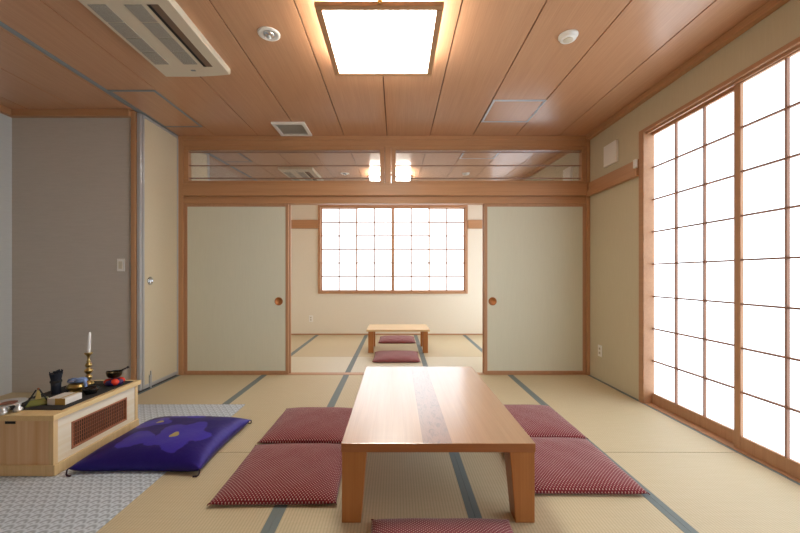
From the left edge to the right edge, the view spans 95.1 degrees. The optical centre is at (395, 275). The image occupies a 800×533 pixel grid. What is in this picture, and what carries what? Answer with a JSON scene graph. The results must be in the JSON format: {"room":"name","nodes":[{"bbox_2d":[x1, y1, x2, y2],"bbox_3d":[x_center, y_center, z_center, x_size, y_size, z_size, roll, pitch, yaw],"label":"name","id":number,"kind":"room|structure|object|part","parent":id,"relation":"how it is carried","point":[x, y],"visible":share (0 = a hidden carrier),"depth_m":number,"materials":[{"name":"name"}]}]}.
{"room":"japanese tatami room","nodes":[
{"label":"japanese tatami room","id":0,"kind":"room"},
{"bbox_2d":[0,113,11,395],"bbox_3d":[-3.670,-0.209,0.975,0.100,2.679,5.150,0,0,0],"label":"wall","id":1,"kind":"structure","parent":0,"point":[5,121],"depth_m":3.39,"materials":[{"name":"grey paint"}]},
{"bbox_2d":[0,104,10,114],"bbox_3d":[-3.595,-1.518,0.900,0.050,0.062,5.000,0,0,0],"label":"trim","id":2,"kind":"structure","parent":1,"relation":"attached to","point":[4,110],"depth_m":3.35,"materials":[{"name":"brown wood"}]},
{"bbox_2d":[0,392,44,399],"bbox_3d":[-0.670,1.160,2.610,5.900,0.120,8.420,0,0,0],"label":"floor","id":3,"kind":"structure","parent":0,"point":[13,394],"depth_m":3.36,"materials":[{"name":"beige wood"}]},
{"bbox_2d":[0,404,244,532],"bbox_3d":[-2.447,1.098,1.660,2.325,0.004,2.920,0,0,0],"label":"floor mat","id":4,"kind":"object","parent":3,"relation":"on","point":[84,501],"visible":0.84,"depth_m":1.83,"materials":[{"name":"grey fabric"}]},
{"bbox_2d":[0,380,140,475],"bbox_3d":[-2.066,0.927,2.326,0.418,0.336,0.683,0,0,0],"label":"desk","id":5,"kind":"object","parent":4,"relation":"on","point":[32,442],"visible":0.94,"depth_m":2.06,"materials":[{"name":"brown wood"}]},
{"bbox_2d":[0,397,27,415],"bbox_3d":[-2.142,0.729,2.025,0.154,0.060,0.154,0,0,0],"label":"dish","id":6,"kind":"object","parent":5,"relation":"on","point":[4,404],"visible":1,"depth_m":2.03,"materials":[{"name":"white ceramic"}]},
{"bbox_2d":[0,397,27,406],"bbox_3d":[-2.142,0.706,2.025,0.154,0.015,0.154,0,0,0],"label":"bowl","id":7,"kind":"object","parent":6,"relation":"on","point":[17,402],"depth_m":2.04,"materials":[{"name":"white ceramic"}]},
{"bbox_3d":[-2.066,0.912,2.012,0.334,0.246,0.014,0,0,0],"label":"panel","id":8,"kind":"part","parent":5,"relation":"part of","materials":[{"name":"brown wood"}]},
{"bbox_2d":[9,381,132,409],"bbox_3d":[-2.079,0.731,2.348,0.387,0.055,0.565,0,0,0],"label":"cloth","id":9,"kind":"object","parent":5,"relation":"on","point":[103,388],"depth_m":2.33,"materials":[{"name":"black fabric"}]},
{"bbox_2d":[25,388,48,407],"bbox_3d":[-2.100,0.706,2.145,0.105,0.098,0.076,0,0,-41],"label":"stand","id":10,"kind":"object","parent":9,"relation":"on","point":[38,400],"visible":0.92,"depth_m":2.13,"materials":[{"name":"green ceramic"}]},
{"bbox_2d":[25,396,48,407],"bbox_3d":[-2.102,0.738,2.148,0.103,0.034,0.068,0,0,-41],"label":"tray","id":11,"kind":"object","parent":10,"relation":"on","point":[38,400],"depth_m":2.13,"materials":[{"name":"green ceramic"}]},
{"bbox_2d":[49,369,62,394],"bbox_3d":[-2.179,0.678,2.346,0.072,0.155,0.068,0,0,44],"label":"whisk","id":12,"kind":"object","parent":9,"relation":"on","point":[55,377],"visible":1,"depth_m":2.33,"materials":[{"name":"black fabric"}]},
{"bbox_3d":[-2.178,0.718,2.345,0.054,0.075,0.054,0,0,0],"label":"handle","id":13,"kind":"part","parent":12,"relation":"part of","materials":[{"name":"black wood"}]},
{"bbox_2d":[47,392,81,404],"bbox_3d":[-1.985,0.736,2.195,0.105,0.038,0.116,0,0,0],"label":"box","id":14,"kind":"object","parent":9,"relation":"on","point":[65,398],"visible":1,"depth_m":2.16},
{"bbox_3d":[-2.085,0.729,2.395,0.114,0.052,0.114,0,0,0],"label":"incense burner","id":15,"kind":"part","parent":9,"relation":"part of","materials":[{"name":"gold metal"}]},
{"bbox_2d":[67,377,87,386],"bbox_3d":[-2.078,0.709,2.395,0.137,0.088,0.063,0,0,0],"label":"folded cloth","id":16,"kind":"object","parent":9,"relation":"on","point":[83,380],"visible":0.99,"depth_m":2.38,"materials":[{"name":"blue fabric"}]},
{"bbox_2d":[84,352,94,384],"bbox_3d":[-2.138,0.644,2.545,0.066,0.222,0.066,0,0,0],"label":"candlestick","id":17,"kind":"object","parent":9,"relation":"on","point":[88,370],"visible":0.91,"depth_m":2.53,"materials":[{"name":"gold metal"}]},
{"bbox_2d":[86,332,90,352],"bbox_3d":[-2.136,0.460,2.545,0.027,0.152,0.023,0,0,11],"label":"candle","id":18,"kind":"object","parent":17,"relation":"on","point":[89,333],"visible":1,"depth_m":2.54,"materials":[{"name":"white wax"}]},
{"bbox_2d":[82,385,99,394],"bbox_3d":[-1.958,0.737,2.350,0.094,0.038,0.094,0,0,0],"label":"dish","id":19,"kind":"object","parent":9,"relation":"on","point":[89,390],"visible":1,"depth_m":2.34,"materials":[{"name":"black ceramic"}]},
{"bbox_2d":[103,377,124,385],"bbox_3d":[-1.950,0.732,2.535,0.111,0.048,0.110,0,0,0],"label":"cushion","id":20,"kind":"object","parent":9,"relation":"on","point":[112,381],"visible":0.94,"depth_m":2.50,"materials":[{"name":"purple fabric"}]},
{"bbox_2d":[105,370,122,377],"bbox_3d":[-1.950,0.685,2.535,0.100,0.042,0.100,0,0,0],"label":"bowl","id":21,"kind":"object","parent":20,"relation":"on","point":[115,374],"visible":0.96,"depth_m":2.51,"materials":[{"name":"brown metal"}]},
{"bbox_2d":[106,366,128,371],"bbox_3d":[-1.929,0.646,2.540,0.133,0.034,0.015,0,0,-17],"label":"striker","id":22,"kind":"object","parent":21,"relation":"on","point":[127,367],"visible":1,"depth_m":2.54,"materials":[{"name":"black paint"}]},
{"bbox_3d":[-1.881,0.912,2.326,0.012,0.246,0.599,0,0,0],"label":"panel","id":23,"kind":"part","parent":5,"relation":"part of","materials":[{"name":"brown wood"}]},
{"bbox_3d":[-1.881,0.923,2.330,0.020,0.157,0.433,0,0,0],"label":"lattice frame","id":24,"kind":"part","parent":5,"relation":"part of","materials":[{"name":"brown wood"}]},
{"bbox_2d":[65,416,251,477],"bbox_3d":[-1.435,1.035,2.350,0.740,0.120,0.732,0,0,0],"label":"cushion","id":25,"kind":"object","parent":4,"relation":"on","point":[166,443],"visible":1,"depth_m":2.14,"materials":[{"name":"fabric"}]},
{"bbox_2d":[131,111,136,379],"bbox_3d":[-2.466,-0.224,3.465,0.041,2.648,0.070,0,0,0],"label":"post","id":26,"kind":"object","parent":3,"relation":"on","point":[133,113],"visible":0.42,"depth_m":3.43,"materials":[{"name":"brown wood"}]},
{"bbox_2d":[138,375,176,392],"bbox_3d":[-2.426,1.113,3.720,0.038,0.033,0.660,0,0,0],"label":"track","id":27,"kind":"object","parent":3,"relation":"on","point":[174,375],"visible":0.14,"depth_m":3.69,"materials":[{"name":"wood"}]},
{"bbox_2d":[137,113,177,390],"bbox_3d":[-2.419,-0.218,3.745,0.048,2.637,0.599,0,0,0],"label":"door","id":28,"kind":"structure","parent":27,"relation":"on","point":[157,147],"depth_m":3.70,"materials":[{"name":"fabric"}]},
{"bbox_3d":[-2.426,-0.225,3.465,0.031,2.625,0.037,0,0,0],"label":"edge post","id":29,"kind":"part","parent":28,"relation":"part of","materials":[{"name":"metal"}]},
{"bbox_3d":[-2.406,0.050,3.590,0.013,0.080,0.080,0,0,0],"label":"round pull","id":30,"kind":"part","parent":28,"relation":"part of","materials":[{"name":"silver metal"}]},
{"bbox_2d":[178,136,183,374],"bbox_3d":[-2.385,-0.209,4.105,0.050,2.679,0.110,0,0,0],"label":"post","id":31,"kind":"object","parent":3,"relation":"on","point":[180,141],"visible":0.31,"depth_m":4.05,"materials":[{"name":"brown wood"}]},
{"bbox_2d":[96,453,280,532],"bbox_3d":[-1.005,1.115,1.380,0.909,0.031,1.795,0,0,0],"label":"mat","id":32,"kind":"object","parent":3,"relation":"on","point":[177,502],"visible":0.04,"depth_m":1.72,"materials":[{"name":"wicker"}]},
{"bbox_2d":[207,443,341,505],"bbox_3d":[-0.590,1.065,2.035,0.614,0.070,0.614,0,0,-1],"label":"floor cushion","id":33,"kind":"object","parent":32,"relation":"on","point":[281,473],"visible":0.98,"depth_m":1.90,"materials":[{"name":"red fabric"}]},
{"bbox_2d":[138,375,263,403],"bbox_3d":[-1.935,1.115,3.170,0.949,0.031,1.775,0,0,0],"label":"mat","id":34,"kind":"object","parent":3,"relation":"on","point":[180,389],"visible":0.34,"depth_m":3.54,"materials":[{"name":"wicker"}]},
{"bbox_2d":[217,375,345,452],"bbox_3d":[-1.005,1.115,3.170,0.909,0.031,1.775,0,0,0],"label":"mat","id":35,"kind":"object","parent":3,"relation":"on","point":[267,398],"visible":0.45,"depth_m":3.25,"materials":[{"name":"wicker"}]},
{"bbox_2d":[258,407,352,443],"bbox_3d":[-0.590,1.065,2.670,0.614,0.070,0.614,0,0,1],"label":"floor cushion","id":36,"kind":"object","parent":35,"relation":"on","point":[299,424],"visible":0.86,"depth_m":2.53,"materials":[{"name":"red fabric"}]},
{"bbox_2d":[291,335,316,353],"bbox_3d":[-1.935,1.115,5.885,0.949,0.031,1.825,0,0,0],"label":"mat","id":37,"kind":"object","parent":3,"relation":"on","point":[297,341],"visible":0.15,"depth_m":6.21,"materials":[{"name":"wicker"}]},
{"bbox_2d":[291,357,354,371],"bbox_3d":[-1.005,1.115,4.565,0.909,0.031,0.805,0,0,0],"label":"mat","id":38,"kind":"object","parent":3,"relation":"on","point":[298,364],"visible":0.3,"depth_m":4.53,"materials":[{"name":"wicker"}]},
{"bbox_2d":[291,335,365,356],"bbox_3d":[-1.005,1.115,5.885,0.909,0.031,1.825,0,0,0],"label":"mat","id":39,"kind":"object","parent":3,"relation":"on","point":[320,345],"visible":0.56,"depth_m":5.69,"materials":[{"name":"wicker"}]},
{"bbox_2d":[268,452,474,532],"bbox_3d":[-0.095,1.115,1.380,0.909,0.031,1.795,0,0,0],"label":"mat","id":40,"kind":"object","parent":3,"relation":"on","point":[397,485],"visible":0.53,"depth_m":1.81,"materials":[{"name":"wicker"}]},
{"bbox_2d":[371,518,513,532],"bbox_3d":[0.195,1.065,1.320,0.614,0.070,0.614,0,0,0],"label":"floor cushion","id":41,"kind":"object","parent":40,"relation":"on","point":[398,525],"visible":1,"depth_m":1.53,"materials":[{"name":"red fabric"}]},
{"bbox_2d":[184,372,585,374],"bbox_3d":[-0.122,1.114,4.110,4.475,0.032,0.096,0,0,0],"label":"threshold","id":42,"kind":"object","parent":3,"relation":"on","point":[291,373],"visible":0.24,"depth_m":4.07,"materials":[{"name":"brown wood"}]},
{"bbox_2d":[184,204,288,373],"bbox_3d":[-1.779,0.146,4.090,1.162,1.902,0.029,0,0,0],"label":"door","id":43,"kind":"structure","parent":42,"relation":"on","point":[236,256],"depth_m":4.08,"materials":[{"name":"paper"}]},
{"bbox_3d":[-1.307,0.285,4.079,0.092,0.092,0.008,0,0,0],"label":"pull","id":44,"kind":"part","parent":43,"relation":"part of","materials":[{"name":"orange metal"}]},
{"bbox_2d":[289,204,290,372],"bbox_3d":[-1.770,0.146,4.131,1.169,1.902,0.026,0,0,0],"label":"door","id":45,"kind":"structure","parent":42,"relation":"on","point":[289,204],"depth_m":4.12,"materials":[{"name":"wood"}]},
{"bbox_2d":[482,204,483,372],"bbox_3d":[1.544,0.146,4.131,1.132,1.902,0.026,0,0,0],"label":"door","id":46,"kind":"structure","parent":42,"relation":"on","point":[483,204],"depth_m":4.12,"materials":[{"name":"wood"}]},
{"bbox_2d":[484,204,585,373],"bbox_3d":[1.550,0.146,4.090,1.130,1.902,0.029,0,0,0],"label":"door","id":47,"kind":"structure","parent":42,"relation":"on","point":[535,254],"depth_m":4.08,"materials":[{"name":"paper"}]},
{"bbox_3d":[1.077,0.285,4.079,0.092,0.092,0.008,0,0,0],"label":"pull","id":48,"kind":"part","parent":47,"relation":"part of","materials":[{"name":"orange metal"}]},
{"bbox_2d":[348,357,425,371],"bbox_3d":[-0.095,1.115,4.565,0.909,0.031,0.805,0,0,0],"label":"mat","id":49,"kind":"object","parent":3,"relation":"on","point":[359,364],"visible":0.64,"depth_m":4.53,"materials":[{"name":"wicker"}]},
{"bbox_2d":[372,350,419,362],"bbox_3d":[0.005,1.065,4.895,0.614,0.070,0.596,0,0,0],"label":"floor cushion","id":50,"kind":"object","parent":49,"relation":"on","point":[389,356],"visible":1,"depth_m":4.71,"materials":[{"name":"red fabric"}]},
{"bbox_2d":[356,335,421,356],"bbox_3d":[-0.095,1.115,5.885,0.909,0.031,1.825,0,0,0],"label":"mat","id":51,"kind":"object","parent":3,"relation":"on","point":[363,351],"visible":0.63,"depth_m":5.61,"materials":[{"name":"wicker"}]},
{"bbox_2d":[378,335,415,342],"bbox_3d":[0.017,1.065,6.195,0.614,0.070,0.584,0,0,0],"label":"floor cushion","id":52,"kind":"object","parent":51,"relation":"on","point":[388,338],"visible":1,"depth_m":6.02,"materials":[{"name":"red fabric"}]},
{"bbox_2d":[366,324,429,352],"bbox_3d":[0.030,0.932,5.475,0.900,0.333,0.580,0,0,0],"label":"table","id":53,"kind":"object","parent":51,"relation":"on","point":[423,329],"visible":1,"depth_m":5.21,"materials":[{"name":"brown wood"}]},
{"bbox_3d":[-0.358,0.946,5.237,0.073,0.305,0.075,0,0,0],"label":"leg","id":54,"kind":"part","parent":53,"relation":"part of","materials":[{"name":"brown wood"}]},
{"bbox_3d":[0.418,0.946,5.713,0.073,0.305,0.075,0,0,0],"label":"leg","id":55,"kind":"part","parent":53,"relation":"part of","materials":[{"name":"brown wood"}]},
{"bbox_3d":[0.418,0.946,5.237,0.073,0.305,0.075,0,0,0],"label":"leg","id":56,"kind":"part","parent":53,"relation":"part of","materials":[{"name":"brown wood"}]},
{"bbox_2d":[331,375,448,452],"bbox_3d":[-0.095,1.115,3.170,0.909,0.031,1.775,0,0,0],"label":"mat","id":57,"kind":"object","parent":3,"relation":"on","point":[346,396],"visible":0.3,"depth_m":3.39,"materials":[{"name":"wicker"}]},
{"bbox_2d":[341,367,535,522],"bbox_3d":[0.188,0.921,2.310,0.864,0.355,1.374,0,0,0],"label":"table","id":58,"kind":"object","parent":57,"relation":"on","point":[395,409],"visible":1,"depth_m":1.79,"materials":[{"name":"brown wood"}]},
{"bbox_3d":[-0.186,0.942,1.681,0.110,0.314,0.110,0,0,0],"label":"leg","id":59,"kind":"part","parent":58,"relation":"part of","materials":[{"name":"brown wood"}]},
{"bbox_3d":[0.562,0.942,1.681,0.110,0.314,0.110,0,0,0],"label":"leg","id":60,"kind":"part","parent":58,"relation":"part of","materials":[{"name":"brown wood"}]},
{"bbox_2d":[416,335,481,356],"bbox_3d":[0.812,1.115,5.885,0.904,0.031,1.825,0,0,0],"label":"mat","id":61,"kind":"object","parent":3,"relation":"on","point":[438,345],"visible":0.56,"depth_m":5.61,"materials":[{"name":"wicker"}]},
{"bbox_2d":[423,357,481,371],"bbox_3d":[0.812,1.115,4.565,0.904,0.031,0.805,0,0,0],"label":"mat","id":62,"kind":"object","parent":3,"relation":"on","point":[475,363],"visible":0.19,"depth_m":4.64,"materials":[{"name":"wicker"}]},
{"bbox_2d":[465,335,481,349],"bbox_3d":[1.708,1.115,5.885,0.884,0.031,1.825,0,0,0],"label":"mat","id":63,"kind":"object","parent":3,"relation":"on","point":[476,339],"visible":0.14,"depth_m":6.31,"materials":[{"name":"wicker"}]},
{"bbox_2d":[459,375,543,452],"bbox_3d":[0.812,1.115,3.170,0.904,0.031,1.775,0,0,0],"label":"mat","id":64,"kind":"object","parent":3,"relation":"on","point":[508,390],"visible":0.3,"depth_m":3.48,"materials":[{"name":"wicker"}]},
{"bbox_2d":[503,404,587,438],"bbox_3d":[0.968,1.065,2.730,0.614,0.070,0.614,0,0,-1],"label":"floor cushion","id":65,"kind":"object","parent":64,"relation":"on","point":[536,420],"visible":0.53,"depth_m":2.60,"materials":[{"name":"red fabric"}]},
{"bbox_2d":[454,452,690,532],"bbox_3d":[0.812,1.115,1.380,0.904,0.031,1.795,0,0,0],"label":"mat","id":66,"kind":"object","parent":3,"relation":"on","point":[484,477],"visible":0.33,"depth_m":1.73,"materials":[{"name":"wicker"}]},
{"bbox_2d":[531,437,649,494],"bbox_3d":[0.955,1.065,2.120,0.614,0.070,0.614,0,0,1],"label":"floor cushion","id":67,"kind":"object","parent":66,"relation":"on","point":[563,465],"visible":0.69,"depth_m":1.94,"materials":[{"name":"red fabric"}]},
{"bbox_2d":[586,140,589,374],"bbox_3d":[2.132,-0.209,4.105,0.035,2.679,0.110,0,0,0],"label":"post","id":68,"kind":"object","parent":3,"relation":"on","point":[588,141],"visible":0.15,"depth_m":4.05,"materials":[{"name":"brown wood"}]},
{"bbox_2d":[511,375,737,452],"bbox_3d":[1.708,1.115,3.170,0.884,0.031,1.775,0,0,0],"label":"mat","id":69,"kind":"object","parent":3,"relation":"on","point":[611,419],"visible":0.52,"depth_m":2.84,"materials":[{"name":"wicker"}]},
{"bbox_2d":[602,452,799,532],"bbox_3d":[1.708,1.115,1.380,0.884,0.031,1.795,0,0,0],"label":"mat","id":70,"kind":"object","parent":3,"relation":"on","point":[705,492],"visible":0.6,"depth_m":1.87,"materials":[{"name":"wicker"}]},
{"bbox_2d":[12,118,130,391],"bbox_3d":[-3.054,-0.209,3.500,1.133,2.679,0.100,0,0,0],"label":"wall","id":71,"kind":"structure","parent":0,"point":[71,177],"depth_m":3.45,"materials":[{"name":"grey paint"}]},
{"bbox_2d":[7,109,130,117],"bbox_3d":[-3.053,-1.518,3.425,1.135,0.062,0.050,0,0,0],"label":"trim","id":72,"kind":"structure","parent":71,"relation":"attached to","point":[15,113],"depth_m":3.40,"materials":[{"name":"brown wood"}]},
{"bbox_2d":[117,259,124,270],"bbox_3d":[-2.590,-0.100,3.444,0.072,0.120,0.012,0,0,0],"label":"light switch","id":73,"kind":"object","parent":71,"relation":"attached to","point":[120,262],"visible":1,"depth_m":3.44,"materials":[{"name":"white plastic"}]},
{"bbox_2d":[0,0,769,135],"bbox_3d":[-0.670,-1.584,2.610,5.900,0.070,8.420,0,0,0],"label":"ceiling","id":74,"kind":"structure","parent":0,"point":[487,51],"depth_m":2.70,"materials":[{"name":"brown wood"}]},
{"bbox_2d":[0,21,177,135],"bbox_3d":[-2.425,-1.544,1.225,0.040,0.009,5.650,0,0,0],"label":"track","id":75,"kind":"object","parent":74,"relation":"attached to","point":[2,24],"visible":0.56,"depth_m":2.67,"materials":[{"name":"grey metal"}]},
{"bbox_2d":[78,0,229,76],"bbox_3d":[-1.492,-1.525,2.330,0.500,0.046,0.890,0,0,0],"label":"air conditioner","id":76,"kind":"object","parent":74,"relation":"attached to","point":[160,31],"visible":1,"depth_m":2.28,"materials":[{"name":"beige plastic"}]},
{"bbox_2d":[87,4,123,21],"bbox_3d":[-1.662,-1.504,2.099,0.104,0.005,0.138,0,0,0],"label":"grille","id":77,"kind":"object","parent":76,"relation":"attached to","point":[105,12],"depth_m":2.09,"materials":[{"name":"beige plastic"}]},
{"bbox_2d":[108,22,140,37],"bbox_3d":[-1.662,-1.504,2.244,0.104,0.005,0.138,0,0,0],"label":"grille","id":78,"kind":"object","parent":76,"relation":"attached to","point":[123,29],"depth_m":2.24,"materials":[{"name":"beige plastic"}]},
{"bbox_2d":[124,4,157,21],"bbox_3d":[-1.461,-1.504,2.099,0.098,0.005,0.138,0,0,0],"label":"grille","id":79,"kind":"object","parent":76,"relation":"attached to","point":[140,12],"depth_m":2.09,"materials":[{"name":"beige plastic"}]},
{"bbox_2d":[126,38,155,51],"bbox_3d":[-1.662,-1.504,2.389,0.104,0.005,0.138,0,0,0],"label":"grille","id":80,"kind":"object","parent":76,"relation":"attached to","point":[139,44],"depth_m":2.38,"materials":[{"name":"beige plastic"}]},
{"bbox_2d":[142,52,168,63],"bbox_3d":[-1.662,-1.504,2.534,0.104,0.005,0.138,0,0,0],"label":"grille","id":81,"kind":"object","parent":76,"relation":"attached to","point":[153,57],"depth_m":2.52,"materials":[{"name":"beige plastic"}]},
{"bbox_2d":[142,22,171,37],"bbox_3d":[-1.461,-1.504,2.244,0.098,0.005,0.138,0,0,0],"label":"grille","id":82,"kind":"object","parent":76,"relation":"attached to","point":[156,29],"depth_m":2.24,"materials":[{"name":"beige plastic"}]},
{"bbox_2d":[158,38,185,51],"bbox_3d":[-1.461,-1.504,2.389,0.098,0.005,0.138,0,0,0],"label":"grille","id":83,"kind":"object","parent":76,"relation":"attached to","point":[170,44],"depth_m":2.38,"materials":[{"name":"beige plastic"}]},
{"bbox_2d":[146,4,212,66],"bbox_3d":[-1.352,-1.506,2.333,0.064,0.004,0.605,0,0,0],"label":"vent","id":84,"kind":"object","parent":76,"relation":"attached to","point":[158,11],"depth_m":2.27,"materials":[{"name":"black plastic"}]},
{"bbox_2d":[172,52,196,63],"bbox_3d":[-1.461,-1.504,2.534,0.098,0.005,0.138,0,0,0],"label":"grille","id":85,"kind":"object","parent":76,"relation":"attached to","point":[182,57],"depth_m":2.52,"materials":[{"name":"beige plastic"}]},
{"bbox_2d":[107,90,202,126],"bbox_3d":[-2.207,-1.546,3.425,0.397,0.007,0.750,0,0,0],"label":"ceiling hatch","id":86,"kind":"object","parent":74,"relation":"attached to","point":[151,103],"visible":1,"depth_m":3.36,"materials":[{"name":"brown wood"}]},
{"bbox_2d":[257,26,279,40],"bbox_3d":[-0.813,-1.535,2.343,0.140,0.028,0.140,0,0,0],"label":"recessed light","id":87,"kind":"object","parent":74,"relation":"in","point":[267,33],"visible":1,"depth_m":2.33,"materials":[{"name":"white plastic"}]},
{"bbox_2d":[271,122,311,135],"bbox_3d":[-1.090,-1.540,3.850,0.340,0.018,0.340,0,0,0],"label":"ceiling vent","id":88,"kind":"object","parent":74,"relation":"in","point":[283,128],"visible":1,"depth_m":3.82,"materials":[{"name":"white plastic"}]},
{"bbox_2d":[314,0,443,75],"bbox_3d":[-0.090,-1.489,2.279,0.690,0.118,0.702,0,0,0],"label":"ceiling light","id":89,"kind":"object","parent":74,"relation":"attached to","point":[362,38],"visible":1,"depth_m":2.19,"materials":[{"name":"white plastic"}]},
{"bbox_2d":[481,100,546,121],"bbox_3d":[1.090,-1.546,3.450,0.470,0.007,0.460,0,0,0],"label":"ceiling hatch","id":90,"kind":"object","parent":74,"relation":"attached to","point":[498,110],"visible":1,"depth_m":3.42,"materials":[{"name":"brown wood"}]},
{"bbox_2d":[558,29,578,43],"bbox_3d":[1.110,-1.532,2.360,0.120,0.034,0.120,0,0,0],"label":"smoke detector","id":91,"kind":"object","parent":74,"relation":"attached to","point":[568,36],"visible":1,"depth_m":2.34,"materials":[{"name":"white plastic"}]},
{"bbox_2d":[291,205,481,333],"bbox_3d":[-0.200,-0.209,6.870,4.700,2.679,0.100,0,0,0],"label":"wall","id":92,"kind":"structure","parent":0,"point":[332,313],"depth_m":6.82,"materials":[{"name":"beige paint"}]},
{"bbox_2d":[291,205,481,293],"bbox_3d":[-0.150,-0.490,6.855,4.600,1.650,0.130,0,0,0],"label":"window","id":93,"kind":"structure","parent":92,"relation":"in","point":[363,249],"depth_m":6.84,"materials":[{"name":"white paper"}]},
{"bbox_3d":[-1.066,-0.490,6.875,0.688,1.570,0.030,0,0,0],"label":"sash","id":94,"kind":"part","parent":93,"relation":"part of","materials":[{"name":"white paper"}]},
{"bbox_3d":[-0.402,-0.490,6.839,0.688,1.570,0.030,0,0,0],"label":"sash","id":95,"kind":"part","parent":93,"relation":"part of","materials":[{"name":"white paper"}]},
{"bbox_3d":[0.287,-0.490,6.839,0.688,1.570,0.030,0,0,0],"label":"sash","id":96,"kind":"part","parent":93,"relation":"part of","materials":[{"name":"white paper"}]},
{"bbox_3d":[0.951,-0.490,6.875,0.688,1.570,0.030,0,0,0],"label":"sash","id":97,"kind":"part","parent":93,"relation":"part of","materials":[{"name":"white paper"}]},
{"bbox_2d":[291,334,481,334],"bbox_3d":[-0.150,1.104,6.814,4.600,0.052,0.012,0,0,0],"label":"baseboard","id":98,"kind":"structure","parent":92,"relation":"attached to","point":[291,334],"depth_m":6.81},
{"bbox_2d":[590,0,799,399],"bbox_3d":[2.215,-0.209,1.275,0.130,2.679,5.750,0,0,0],"label":"wall","id":99,"kind":"structure","parent":0,"point":[614,211],"depth_m":3.41,"materials":[{"name":"beige paint"}]},
{"bbox_2d":[182,136,585,139],"bbox_3d":[-0.110,-1.526,4.067,4.520,0.045,0.045,0,0,0],"label":"trim","id":100,"kind":"structure","parent":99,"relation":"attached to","point":[183,137],"depth_m":4.04,"materials":[{"name":"brown wood"}]},
{"bbox_2d":[184,199,585,204],"bbox_3d":[-0.122,-0.828,4.112,4.475,0.049,0.095,0,0,0],"label":"rail","id":101,"kind":"object","parent":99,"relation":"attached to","point":[186,201],"visible":0.82,"depth_m":4.07,"materials":[{"name":"brown wood"}]},
{"bbox_2d":[184,196,585,198],"bbox_3d":[-0.122,-0.869,4.115,4.475,0.033,0.070,0,0,0],"label":"rail","id":102,"kind":"object","parent":101,"relation":"on","point":[185,197],"visible":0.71,"depth_m":4.08,"materials":[{"name":"brown wood"}]},
{"bbox_2d":[182,183,586,195],"bbox_3d":[-0.122,-0.954,4.100,4.475,0.137,0.120,0,0,0],"label":"beam","id":103,"kind":"structure","parent":102,"relation":"on","point":[188,189],"depth_m":4.04,"materials":[{"name":"brown wood"}]},
{"bbox_2d":[184,147,384,182],"bbox_3d":[-1.244,-1.226,4.107,2.232,0.408,0.085,0,0,0],"label":"window","id":104,"kind":"structure","parent":103,"relation":"attached to","point":[201,164],"depth_m":4.09,"materials":[{"name":"clear glass"}]},
{"bbox_2d":[385,147,390,182],"bbox_3d":[-0.090,-1.226,4.105,0.070,0.408,0.110,0,0,0],"label":"post","id":105,"kind":"object","parent":103,"relation":"on","point":[387,149],"visible":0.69,"depth_m":4.05,"materials":[{"name":"brown wood"}]},
{"bbox_2d":[183,140,586,146],"bbox_3d":[-0.122,-1.467,4.107,4.475,0.074,0.105,0,0,0],"label":"beam","id":106,"kind":"structure","parent":105,"relation":"on","point":[186,143],"depth_m":4.05,"materials":[{"name":"brown wood"}]},
{"bbox_2d":[391,147,585,182],"bbox_3d":[1.032,-1.226,4.107,2.167,0.408,0.085,0,0,0],"label":"window","id":107,"kind":"structure","parent":103,"relation":"on","point":[408,164],"depth_m":4.09,"materials":[{"name":"clear glass"}]},
{"bbox_2d":[598,345,601,356],"bbox_3d":[2.144,0.790,3.850,0.011,0.120,0.072,0,0,0],"label":"electrical outlet","id":108,"kind":"object","parent":99,"relation":"attached to","point":[599,346],"visible":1,"depth_m":3.83,"materials":[{"name":"white plastic"}]},
{"bbox_2d":[604,140,617,167],"bbox_3d":[2.134,-1.210,3.640,0.033,0.210,0.210,0,0,0],"label":"air vent","id":109,"kind":"object","parent":99,"relation":"in","point":[610,150],"visible":1,"depth_m":3.60,"materials":[{"name":"white plastic"}]},
{"bbox_3d":[2.119,-1.210,3.640,0.005,0.180,0.180,0,0,0],"label":"panel","id":110,"kind":"part","parent":109,"relation":"part of","materials":[{"name":"white plastic"}]},
{"bbox_2d":[586,0,789,139],"bbox_3d":[2.125,-1.524,1.230,0.050,0.050,5.660,0,0,0],"label":"trim","id":111,"kind":"structure","parent":99,"relation":"attached to","point":[770,6],"depth_m":2.54,"materials":[{"name":"brown wood"}]},
{"bbox_2d":[587,36,799,482],"bbox_3d":[2.190,-0.067,1.869,0.180,2.393,4.351,0,0,0],"label":"window","id":112,"kind":"structure","parent":99,"relation":"in","point":[719,174],"depth_m":2.45,"materials":[{"name":"white paper"}]},
{"bbox_3d":[2.219,-0.075,2.755,0.034,2.339,0.890,0,0,0],"label":"sash","id":113,"kind":"part","parent":112,"relation":"part of","materials":[{"name":"white paper"}]},
{"bbox_3d":[2.179,-0.075,1.898,0.034,2.339,0.890,0,0,0],"label":"sash","id":114,"kind":"part","parent":112,"relation":"part of","materials":[{"name":"white paper"}]}
]}

